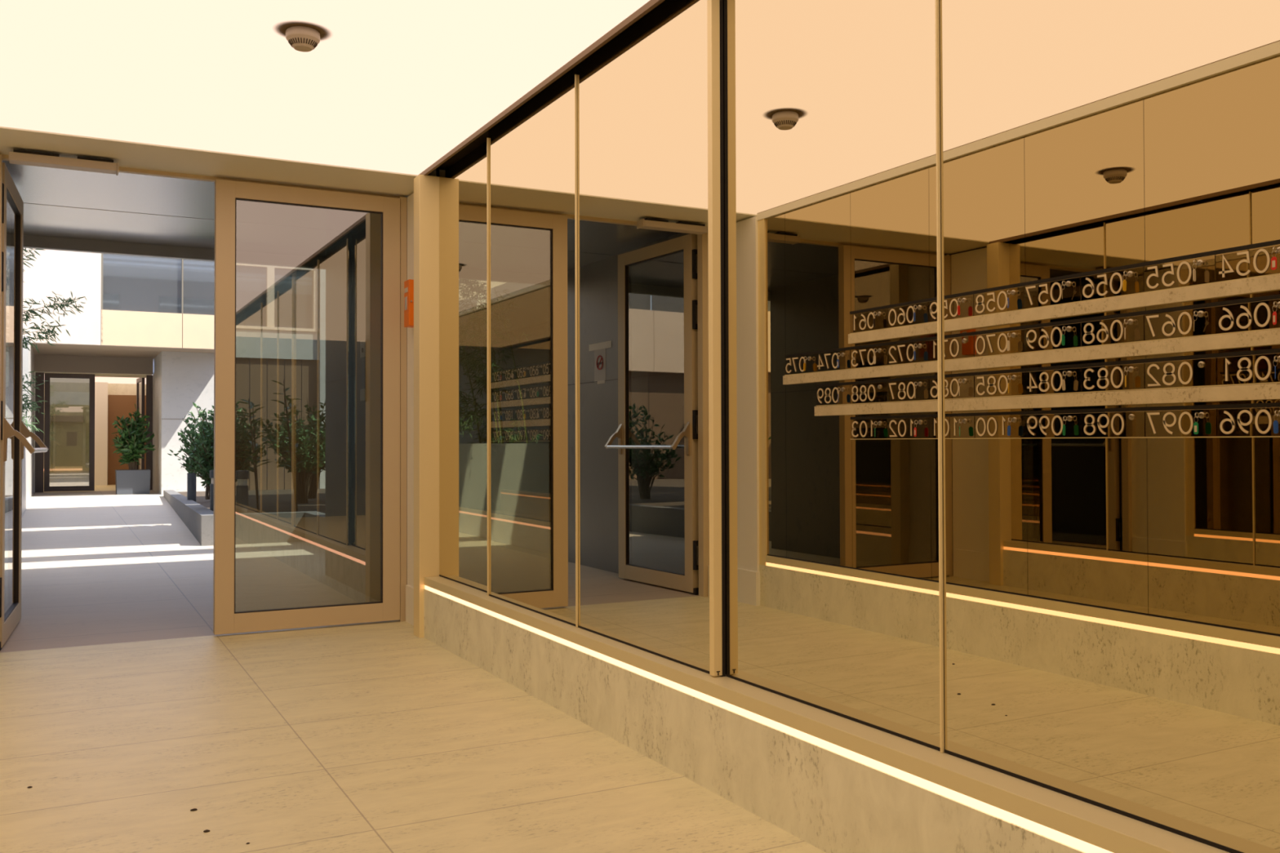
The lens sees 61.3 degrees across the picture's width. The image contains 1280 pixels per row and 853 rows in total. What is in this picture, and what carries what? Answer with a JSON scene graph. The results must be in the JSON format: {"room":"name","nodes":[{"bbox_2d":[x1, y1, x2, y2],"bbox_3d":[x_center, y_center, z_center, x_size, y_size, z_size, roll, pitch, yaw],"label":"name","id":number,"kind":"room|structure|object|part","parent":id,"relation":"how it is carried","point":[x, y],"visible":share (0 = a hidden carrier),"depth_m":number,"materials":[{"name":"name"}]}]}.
{"room":"lobby","nodes":[
{"label":"lobby","id":0,"kind":"room"},
{"bbox_2d":[22,336,34,515],"bbox_3d":[-9.072,-0.177,15.469,0.400,2.955,17.770,0,-1,-28],"label":"wall","id":1,"kind":"structure","parent":0,"point":[28,356],"depth_m":19.16,"materials":[{"name":"paint"}]},
{"bbox_2d":[23,235,325,269],"bbox_3d":[-3.586,-1.532,8.303,3.100,0.475,0.060,0,-1,-28],"label":"trim","id":2,"kind":"structure","parent":1,"relation":"attached to","point":[29,241],"depth_m":8.23,"materials":[{"name":"grey metal"}]},
{"bbox_2d":[33,372,35,492],"bbox_3d":[-14.077,0.105,25.189,0.150,2.700,4.100,0,-1,-28],"label":"wall","id":3,"kind":"structure","parent":0,"point":[34,372],"depth_m":23.38,"materials":[{"name":"white paint"}]},
{"bbox_2d":[44,373,94,492],"bbox_3d":[-12.520,0.130,23.731,0.980,2.580,0.060,0,-1,-28],"label":"door","id":4,"kind":"structure","parent":3,"relation":"in","point":[46,375],"depth_m":23.71,"materials":[{"name":"brown metal"}]},
{"bbox_2d":[35,372,152,492],"bbox_3d":[-12.084,0.132,23.976,2.320,2.600,0.120,0,-1,-28],"label":"door frame","id":5,"kind":"structure","parent":3,"relation":"attached to","point":[39,456],"depth_m":23.45,"materials":[{"name":"brown metal"}]},
{"bbox_2d":[136,377,144,469],"bbox_3d":[-11.480,0.158,24.840,0.060,2.550,0.980,0,-1,-32],"label":"door","id":6,"kind":"structure","parent":3,"relation":"in","point":[140,381],"depth_m":24.70,"materials":[{"name":"brown metal"}]},
{"bbox_3d":[-11.480,0.151,24.840,0.024,2.346,0.734,0,-1,-32],"label":"glass pane","id":7,"kind":"part","parent":6,"relation":"part of","materials":[{"name":"clear glass"}]},
{"bbox_2d":[34,371,152,384],"bbox_3d":[-12.780,-1.160,25.734,2.860,0.040,4.400,0,-1,-28],"label":"ceiling","id":8,"kind":"structure","parent":0,"point":[109,380],"depth_m":26.23,"materials":[{"name":"white paint"}]},
{"bbox_2d":[49,382,146,485],"bbox_3d":[-13.859,0.143,27.801,3.000,2.700,0.300,0,-1,-28],"label":"wall","id":9,"kind":"structure","parent":0,"point":[65,398],"depth_m":27.34,"materials":[{"name":"beige paint"}]},
{"bbox_2d":[49,468,82,471],"bbox_3d":[-14.545,1.086,27.220,0.890,0.040,0.030,0,-1,-28],"label":"light strip","id":10,"kind":"object","parent":9,"relation":"attached to","point":[54,468],"visible":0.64,"depth_m":27.25,"materials":[{"name":"plastic"}]},
{"bbox_2d":[66,431,76,445],"bbox_3d":[-14.370,0.313,27.345,0.230,0.350,0.013,0,-1,-28],"label":"paper notice","id":11,"kind":"object","parent":9,"relation":"attached to","point":[71,436],"visible":1,"depth_m":27.34,"materials":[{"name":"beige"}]},
{"bbox_2d":[107,395,146,484],"bbox_3d":[-13.199,0.342,27.891,0.950,2.300,0.140,0,-1,-28],"label":"door","id":12,"kind":"structure","parent":9,"relation":"in","point":[118,406],"depth_m":27.69,"materials":[{"name":"brown wood"}]},
{"bbox_2d":[94,382,107,485],"bbox_3d":[-13.723,0.187,27.420,0.380,2.600,0.500,0,-1,-28],"label":"wall","id":13,"kind":"structure","parent":0,"point":[100,388],"depth_m":27.22,"materials":[{"name":"white paint"}]},
{"bbox_2d":[152,352,160,493],"bbox_3d":[-10.449,-0.057,23.488,0.100,2.955,2.269,0,-1,-28],"label":"wall","id":14,"kind":"structure","parent":0,"point":[157,360],"depth_m":23.36,"materials":[{"name":"paint"}]},
{"bbox_2d":[160,351,213,494],"bbox_3d":[-9.302,-0.072,22.701,1.380,2.955,0.200,0,-1,-28],"label":"wall","id":15,"kind":"structure","parent":0,"point":[187,378],"depth_m":22.45,"materials":[{"name":"paint"}]},
{"bbox_2d":[161,418,207,419],"bbox_3d":[-9.254,-0.152,22.612,1.380,0.012,0.003,0,-1,-28],"label":"trim","id":16,"kind":"structure","parent":15,"relation":"attached to","point":[162,419],"depth_m":22.41,"materials":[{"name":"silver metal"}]},
{"bbox_2d":[2,160,405,257],"bbox_3d":[-2.962,-1.418,7.138,3.100,0.040,2.580,0,-1,-28],"label":"ceiling","id":17,"kind":"structure","parent":0,"point":[123,192],"depth_m":7.16,"materials":[{"name":"grey paint"}]},
{"bbox_2d":[0,0,649,197],"bbox_3d":[-0.083,-1.534,1.759,2.500,0.181,9.537,0,-1,-28],"label":"ceiling","id":18,"kind":"structure","parent":0,"point":[393,86],"depth_m":4.38,"materials":[{"name":"white paint"}]},
{"bbox_2d":[8,149,119,175],"bbox_3d":[-2.916,-1.339,5.482,0.490,0.058,0.092,0,-1,-28],"label":"door closer","id":19,"kind":"object","parent":18,"relation":"attached to","point":[16,157],"depth_m":5.45,"materials":[{"name":"brown metal"}]},
{"bbox_3d":[-3.025,-1.362,5.422,0.200,0.012,0.084,0,-1,-28],"label":"mounting plate","id":20,"kind":"part","parent":19,"relation":"part of","materials":[{"name":"brown metal"}]},
{"bbox_3d":[-2.794,-1.361,5.546,0.165,0.012,0.084,0,-1,-28],"label":"mounting plate","id":21,"kind":"part","parent":19,"relation":"part of","materials":[{"name":"black metal"}]},
{"bbox_2d":[276,22,328,51],"bbox_3d":[-1.208,-1.385,3.873,0.216,0.063,0.216,0,-1,-28],"label":"smoke detector","id":22,"kind":"object","parent":18,"relation":"attached to","point":[301,36],"visible":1,"depth_m":3.83,"materials":[{"name":"brown"}]},
{"bbox_2d":[0,484,826,852],"bbox_3d":[-3.405,1.323,13.980,25.200,0.120,34.500,0,-1,-28],"label":"floor","id":23,"kind":"structure","parent":0,"point":[375,737],"depth_m":3.90,"materials":[{"name":"beige tile"}]},
{"bbox_2d":[22,248,214,374],"bbox_3d":[-15.162,-2.986,22.106,12.100,3.600,6.400,0,-1,-28],"label":"building","id":24,"kind":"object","parent":23,"relation":"on","point":[135,308],"visible":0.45,"depth_m":21.33,"materials":[{"name":"white plaster"},{"name":"glass"}]},
{"bbox_3d":[-14.797,-3.215,18.845,9.665,3.240,0.300,0,-1,-28],"label":"cream panel","id":25,"kind":"part","parent":24,"relation":"part of","materials":[{"name":"white paint"}]},
{"bbox_3d":[-11.939,-1.351,23.635,2.360,0.355,0.100,0,-1,-28],"label":"header panel","id":26,"kind":"part","parent":24,"relation":"part of","materials":[{"name":"brown paint"}]},
{"bbox_3d":[-10.472,-2.570,21.037,0.035,1.990,0.100,0,-1,-28],"label":"window post","id":27,"kind":"part","parent":24,"relation":"part of","materials":[{"name":"silver metal"}]},
{"bbox_3d":[-14.521,-1.566,20.895,12.100,0.010,3.700,0,-1,-28],"label":"soffit panel","id":28,"kind":"part","parent":24,"relation":"part of","materials":[{"name":"brown paint"}]},
{"bbox_3d":[-9.884,-1.918,21.454,1.450,0.695,0.300,0,-1,-28],"label":"spandrel panel","id":29,"kind":"part","parent":24,"relation":"part of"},
{"bbox_3d":[-9.197,-2.911,21.725,0.026,1.295,0.100,0,-1,-28],"label":"window post","id":30,"kind":"part","parent":24,"relation":"part of","materials":[{"name":"silver metal"}]},
{"bbox_3d":[-8.811,-1.913,22.029,0.965,0.695,0.300,0,-1,-28],"label":"spandrel panel","id":31,"kind":"part","parent":24,"relation":"part of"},
{"bbox_2d":[111,404,155,494],"bbox_3d":[-10.595,0.460,22.624,0.866,1.898,0.758,0,-1,-28],"label":"potted plant","id":32,"kind":"object","parent":23,"relation":"on","point":[132,481],"visible":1,"depth_m":22.48,"materials":[{"name":"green plant"}]},
{"bbox_3d":[-10.607,1.158,22.606,0.640,0.500,0.560,0,-1,-28],"label":"pot","id":33,"kind":"part","parent":32,"relation":"part of","materials":[{"name":"grey concrete"}]},
{"bbox_2d":[163,488,325,549],"bbox_3d":[-1.820,1.154,17.452,10.730,0.310,14.480,0,-1,-28],"label":"planter bed","id":34,"kind":"object","parent":23,"relation":"on","point":[277,521],"visible":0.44,"depth_m":11.52,"materials":[{"name":"grey concrete"}]},
{"bbox_2d":[186,471,196,502],"bbox_3d":[-6.539,0.807,15.771,0.132,0.580,0.132,0,-1,-28],"label":"bollard light","id":35,"kind":"object","parent":34,"relation":"on","point":[191,477],"visible":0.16,"depth_m":15.72,"materials":[{"name":"grey metal"}]},
{"bbox_2d":[191,422,209,499],"bbox_3d":[-6.540,0.469,16.446,0.569,1.281,0.794,0,-1,-28],"label":"shrub","id":36,"kind":"object","parent":34,"relation":"on","point":[207,497],"visible":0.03,"depth_m":16.39,"materials":[{"name":"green plant"}]},
{"bbox_2d":[209,470,213,511],"bbox_3d":[-4.982,0.755,12.692,0.132,0.484,0.132,0,-1,-28],"label":"bollard light","id":37,"kind":"object","parent":34,"relation":"on","point":[211,472],"visible":0.32,"depth_m":12.63,"materials":[{"name":"grey metal"}]},
{"bbox_3d":[-4.981,0.836,12.691,0.124,0.324,0.124,0,-1,-28],"label":"post","id":38,"kind":"part","parent":37,"relation":"part of","materials":[{"name":"grey metal"}]},
{"bbox_2d":[167,400,266,491],"bbox_3d":[-5.222,0.343,13.508,0.975,1.334,1.070,-1,-1,34],"label":"shrub","id":39,"kind":"object","parent":34,"relation":"on","point":[200,461],"visible":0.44,"depth_m":13.32,"materials":[{"name":"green plant"}]},
{"bbox_2d":[235,470,248,513],"bbox_3d":[-4.233,0.713,11.505,0.132,0.489,0.132,0,-1,-28],"label":"bollard light","id":40,"kind":"object","parent":34,"relation":"on","point":[242,489],"visible":0.89,"depth_m":11.46,"materials":[{"name":"grey metal"}]},
{"bbox_3d":[-4.233,0.793,11.504,0.124,0.329,0.124,0,-1,-28],"label":"post","id":41,"kind":"part","parent":40,"relation":"part of","materials":[{"name":"grey metal"}]},
{"bbox_2d":[235,398,271,512],"bbox_3d":[-4.271,0.336,11.935,0.408,1.300,0.527,0,-1,-28],"label":"plant","id":42,"kind":"object","parent":34,"relation":"on","point":[255,462],"visible":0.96,"depth_m":11.91,"materials":[{"name":"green plant"}]},
{"bbox_2d":[271,379,309,511],"bbox_3d":[-3.957,0.234,12.185,0.447,1.510,0.527,0,-1,-28],"label":"plant","id":43,"kind":"object","parent":34,"relation":"on","point":[286,428],"visible":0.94,"depth_m":12.15,"materials":[{"name":"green plant"}]},
{"bbox_2d":[257,396,325,498],"bbox_3d":[-4.947,0.308,16.145,1.442,1.550,1.274,0,-1,-17],"label":"shrub","id":44,"kind":"object","parent":34,"relation":"on","point":[313,490],"visible":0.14,"depth_m":16.05,"materials":[{"name":"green plant"}]},
{"bbox_2d":[263,408,325,503],"bbox_3d":[-4.557,0.395,14.504,0.851,1.274,0.849,-1,-1,39],"label":"shrub","id":45,"kind":"object","parent":34,"relation":"on","point":[316,455],"visible":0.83,"depth_m":14.39,"materials":[{"name":"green plant"}]},
{"bbox_2d":[235,262,325,490],"bbox_3d":[-3.080,-1.664,26.000,12.890,6.200,0.300,0,-1,-28],"label":"building","id":46,"kind":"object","parent":23,"relation":"on","point":[281,310],"visible":0.24,"depth_m":23.44,"materials":[{"name":"stone"}]},
{"bbox_3d":[-8.555,-0.030,23.133,0.345,2.880,0.140,0,-1,-28],"label":"panel","id":47,"kind":"part","parent":46,"relation":"part of","materials":[{"name":"brown"}]},
{"bbox_3d":[-8.238,-0.028,23.303,0.345,2.880,0.140,0,-1,-28],"label":"panel","id":48,"kind":"part","parent":46,"relation":"part of","materials":[{"name":"brown"}]},
{"bbox_3d":[-7.999,-2.783,23.396,0.150,1.310,0.120,0,-1,-28],"label":"window post","id":49,"kind":"part","parent":46,"relation":"part of","materials":[{"name":"beige"}]},
{"bbox_3d":[-7.921,-0.027,23.473,0.345,2.880,0.140,0,-1,-28],"label":"panel","id":50,"kind":"part","parent":46,"relation":"part of","materials":[{"name":"brown"}]},
{"bbox_3d":[-7.955,-4.112,23.486,1.900,1.350,0.200,0,-1,-28],"label":"panel","id":51,"kind":"part","parent":46,"relation":"part of","materials":[{"name":"beige"}]},
{"bbox_3d":[-7.924,-2.118,23.409,1.900,0.060,0.150,0,-1,-28],"label":"sill","id":52,"kind":"part","parent":46,"relation":"part of","materials":[{"name":"beige"}]},
{"bbox_3d":[-7.603,-0.025,23.643,0.345,2.880,0.140,0,-1,-28],"label":"panel","id":53,"kind":"part","parent":46,"relation":"part of","materials":[{"name":"brown"}]},
{"bbox_3d":[-7.286,-0.024,23.813,0.345,2.880,0.140,0,-1,-28],"label":"panel","id":54,"kind":"part","parent":46,"relation":"part of","materials":[{"name":"brown"}]},
{"bbox_3d":[-7.150,-2.789,23.834,0.100,1.290,0.150,0,-1,-28],"label":"corner post","id":55,"kind":"part","parent":46,"relation":"part of","materials":[{"name":"beige"}]},
{"bbox_2d":[413,174,439,638],"bbox_3d":[-1.159,-0.112,5.910,0.128,2.503,0.110,0,-1,-28],"label":"metal post","id":56,"kind":"object","parent":23,"relation":"on","point":[426,188],"visible":0.74,"depth_m":5.86,"materials":[{"name":"gold metal"}]},
{"bbox_2d":[324,0,726,674],"bbox_3d":[0.485,-0.252,3.440,0.500,2.700,12.000,0,-1,-28],"label":"wall","id":57,"kind":"structure","parent":0,"point":[352,546],"depth_m":7.71,"materials":[{"name":"beige paint"}]},
{"bbox_2d":[324,369,379,383],"bbox_3d":[-1.936,-0.365,7.560,0.004,0.005,2.445,0,-1,-28],"label":"trim","id":58,"kind":"structure","parent":57,"relation":"attached to","point":[379,370],"depth_m":7.87,"materials":[{"name":"grey"}]},
{"bbox_2d":[360,339,366,402],"bbox_3d":[-1.923,-0.385,7.519,0.018,0.430,0.140,0,-1,-28],"label":"intercom panel","id":59,"kind":"object","parent":57,"relation":"attached to","point":[362,343],"visible":1,"depth_m":7.50,"materials":[{"name":"grey metal"}]},
{"bbox_3d":[-1.927,-0.540,7.519,0.005,0.120,0.140,0,-1,-28],"label":"camera plate","id":60,"kind":"part","parent":59,"relation":"part of","materials":[{"name":"beige"}]},
{"bbox_3d":[-1.926,-0.221,7.514,0.005,0.080,0.140,0,-1,-28],"label":"button plate","id":61,"kind":"part","parent":59,"relation":"part of","materials":[{"name":"beige"}]},
{"bbox_2d":[404,279,413,327],"bbox_3d":[-1.307,-0.704,6.192,0.068,0.265,0.110,0,-1,-28],"label":"box","id":62,"kind":"object","parent":57,"relation":"attached to","point":[408,284],"visible":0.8,"depth_m":6.15,"materials":[{"name":"orange plastic"}]},
{"bbox_2d":[439,130,488,592],"bbox_3d":[-0.891,-0.313,5.516,0.007,2.239,0.842,0,-1,-28],"label":"mirror panel","id":63,"kind":"object","parent":57,"relation":"attached to","point":[463,329],"visible":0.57,"depth_m":5.53,"materials":[{"name":"brown mirror"}]},
{"bbox_2d":[486,65,578,627],"bbox_3d":[-0.483,-0.326,4.687,0.015,2.239,1.006,0,-1,-28],"label":"mirror panel","id":64,"kind":"object","parent":57,"relation":"attached to","point":[532,153],"visible":0.99,"depth_m":4.62,"materials":[{"name":"brown mirror"}]},
{"bbox_2d":[417,0,664,175],"bbox_3d":[0.910,-1.460,1.991,0.016,0.067,9.010,0,-1,-28],"label":"trim","id":65,"kind":"structure","parent":57,"relation":"attached to","point":[649,6],"depth_m":4.32,"materials":[{"name":"brown metal"}]},
{"bbox_2d":[577,0,709,674],"bbox_3d":[-0.007,-0.340,3.806,0.007,2.239,0.997,0,-1,-28],"label":"mirror panel","id":66,"kind":"object","parent":57,"relation":"attached to","point":[643,476],"visible":0.88,"depth_m":3.75,"materials":[{"name":"brown mirror"}]},
{"bbox_2d":[405,584,1085,852],"bbox_3d":[0.848,0.948,2.176,0.103,0.262,9.462,0,-1,-28],"label":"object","id":67,"kind":"structure","parent":57,"relation":"attached to","point":[832,802],"depth_m":3.13,"materials":[{"name":"beige stone"}]},
{"bbox_2d":[424,585,1112,852],"bbox_3d":[0.946,0.802,1.909,0.017,0.020,8.895,0,-1,-28],"label":"light strip","id":68,"kind":"object","parent":57,"relation":"attached to","point":[1080,845],"visible":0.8,"depth_m":2.72,"materials":[{"name":"white plastic"}]},
{"bbox_2d":[424,576,1229,852],"bbox_3d":[0.982,0.770,1.928,0.103,0.042,8.895,0,-1,-28],"label":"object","id":69,"kind":"structure","parent":57,"relation":"attached to","point":[1108,830],"depth_m":2.56,"materials":[{"name":"beige stone"}]},
{"bbox_2d":[706,0,725,676],"bbox_3d":[0.237,-0.358,3.354,0.042,2.260,0.028,0,-1,-28],"label":"metal post","id":70,"kind":"object","parent":69,"relation":"on","point":[714,7],"visible":1,"depth_m":3.34,"materials":[{"name":"gold metal"}]},
{"bbox_2d":[724,0,945,752],"bbox_3d":[0.483,-0.354,2.940,0.015,2.239,0.935,0,-1,-28],"label":"mirror panel","id":71,"kind":"object","parent":57,"relation":"attached to","point":[834,489],"visible":1,"depth_m":2.87,"materials":[{"name":"brown mirror"}]},
{"bbox_2d":[939,0,1279,852],"bbox_3d":[0.930,-0.368,2.104,0.015,2.239,0.961,0,-1,-28],"label":"mirror panel","id":72,"kind":"object","parent":57,"relation":"attached to","point":[1110,169],"visible":1,"depth_m":2.10,"materials":[{"name":"brown mirror"}]},
{"bbox_3d":[-8.933,1.136,12.771,2.310,0.250,12.920,0,-1,-28],"label":"floor","id":73,"kind":"structure","parent":0,"visible":0},
{"bbox_2d":[22,248,86,432],"bbox_3d":[-6.264,-0.480,10.402,1.615,2.898,1.573,1,-1,-40],"label":"bamboo","id":74,"kind":"object","parent":73,"relation":"on","point":[24,407],"visible":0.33,"depth_m":10.54,"materials":[{"name":"green plant"}]},
{"bbox_3d":[-3.159,-0.119,5.146,0.085,2.505,0.500,0,-1,-28],"label":"wall","id":75,"kind":"structure","parent":0,"visible":0},
{"bbox_2d":[0,162,48,650],"bbox_3d":[-3.423,-0.100,5.981,0.202,2.492,1.051,0,-1,-25],"label":"door","id":76,"kind":"structure","parent":75,"relation":"in","point":[14,433],"depth_m":6.02,"materials":[{"name":"brown metal"}]},
{"bbox_3d":[-3.494,-0.113,5.968,0.024,2.277,0.809,0,-1,-25],"label":"glass pane","id":77,"kind":"part","parent":76,"relation":"part of","materials":[{"name":"clear glass"}]},
{"bbox_3d":[-3.494,-0.106,5.968,0.062,2.481,1.015,0,-1,-25],"label":"frame","id":78,"kind":"part","parent":76,"relation":"part of","materials":[{"name":"brown metal"}]},
{"bbox_3d":[-3.192,0.079,5.596,0.108,0.126,0.026,0,-1,-25],"label":"lever arm","id":79,"kind":"part","parent":76,"relation":"part of","materials":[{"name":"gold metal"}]},
{"bbox_3d":[-3.582,0.092,6.434,0.108,0.126,0.026,0,-1,-25],"label":"lever arm","id":80,"kind":"part","parent":76,"relation":"part of","materials":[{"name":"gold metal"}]},
{"bbox_2d":[0,153,407,622],"bbox_3d":[-2.330,-0.147,5.929,2.115,2.580,0.105,0,-1,-28],"label":"door frame","id":81,"kind":"structure","parent":75,"relation":"attached to","point":[403,201],"depth_m":6.37,"materials":[{"name":"brown metal"}]},
{"bbox_2d":[213,178,399,635],"bbox_3d":[-1.874,-0.108,6.143,1.018,2.481,0.062,0,-1,-28],"label":"door","id":82,"kind":"structure","parent":75,"relation":"in","point":[226,620],"depth_m":6.12,"materials":[{"name":"brown metal"}]}
]}

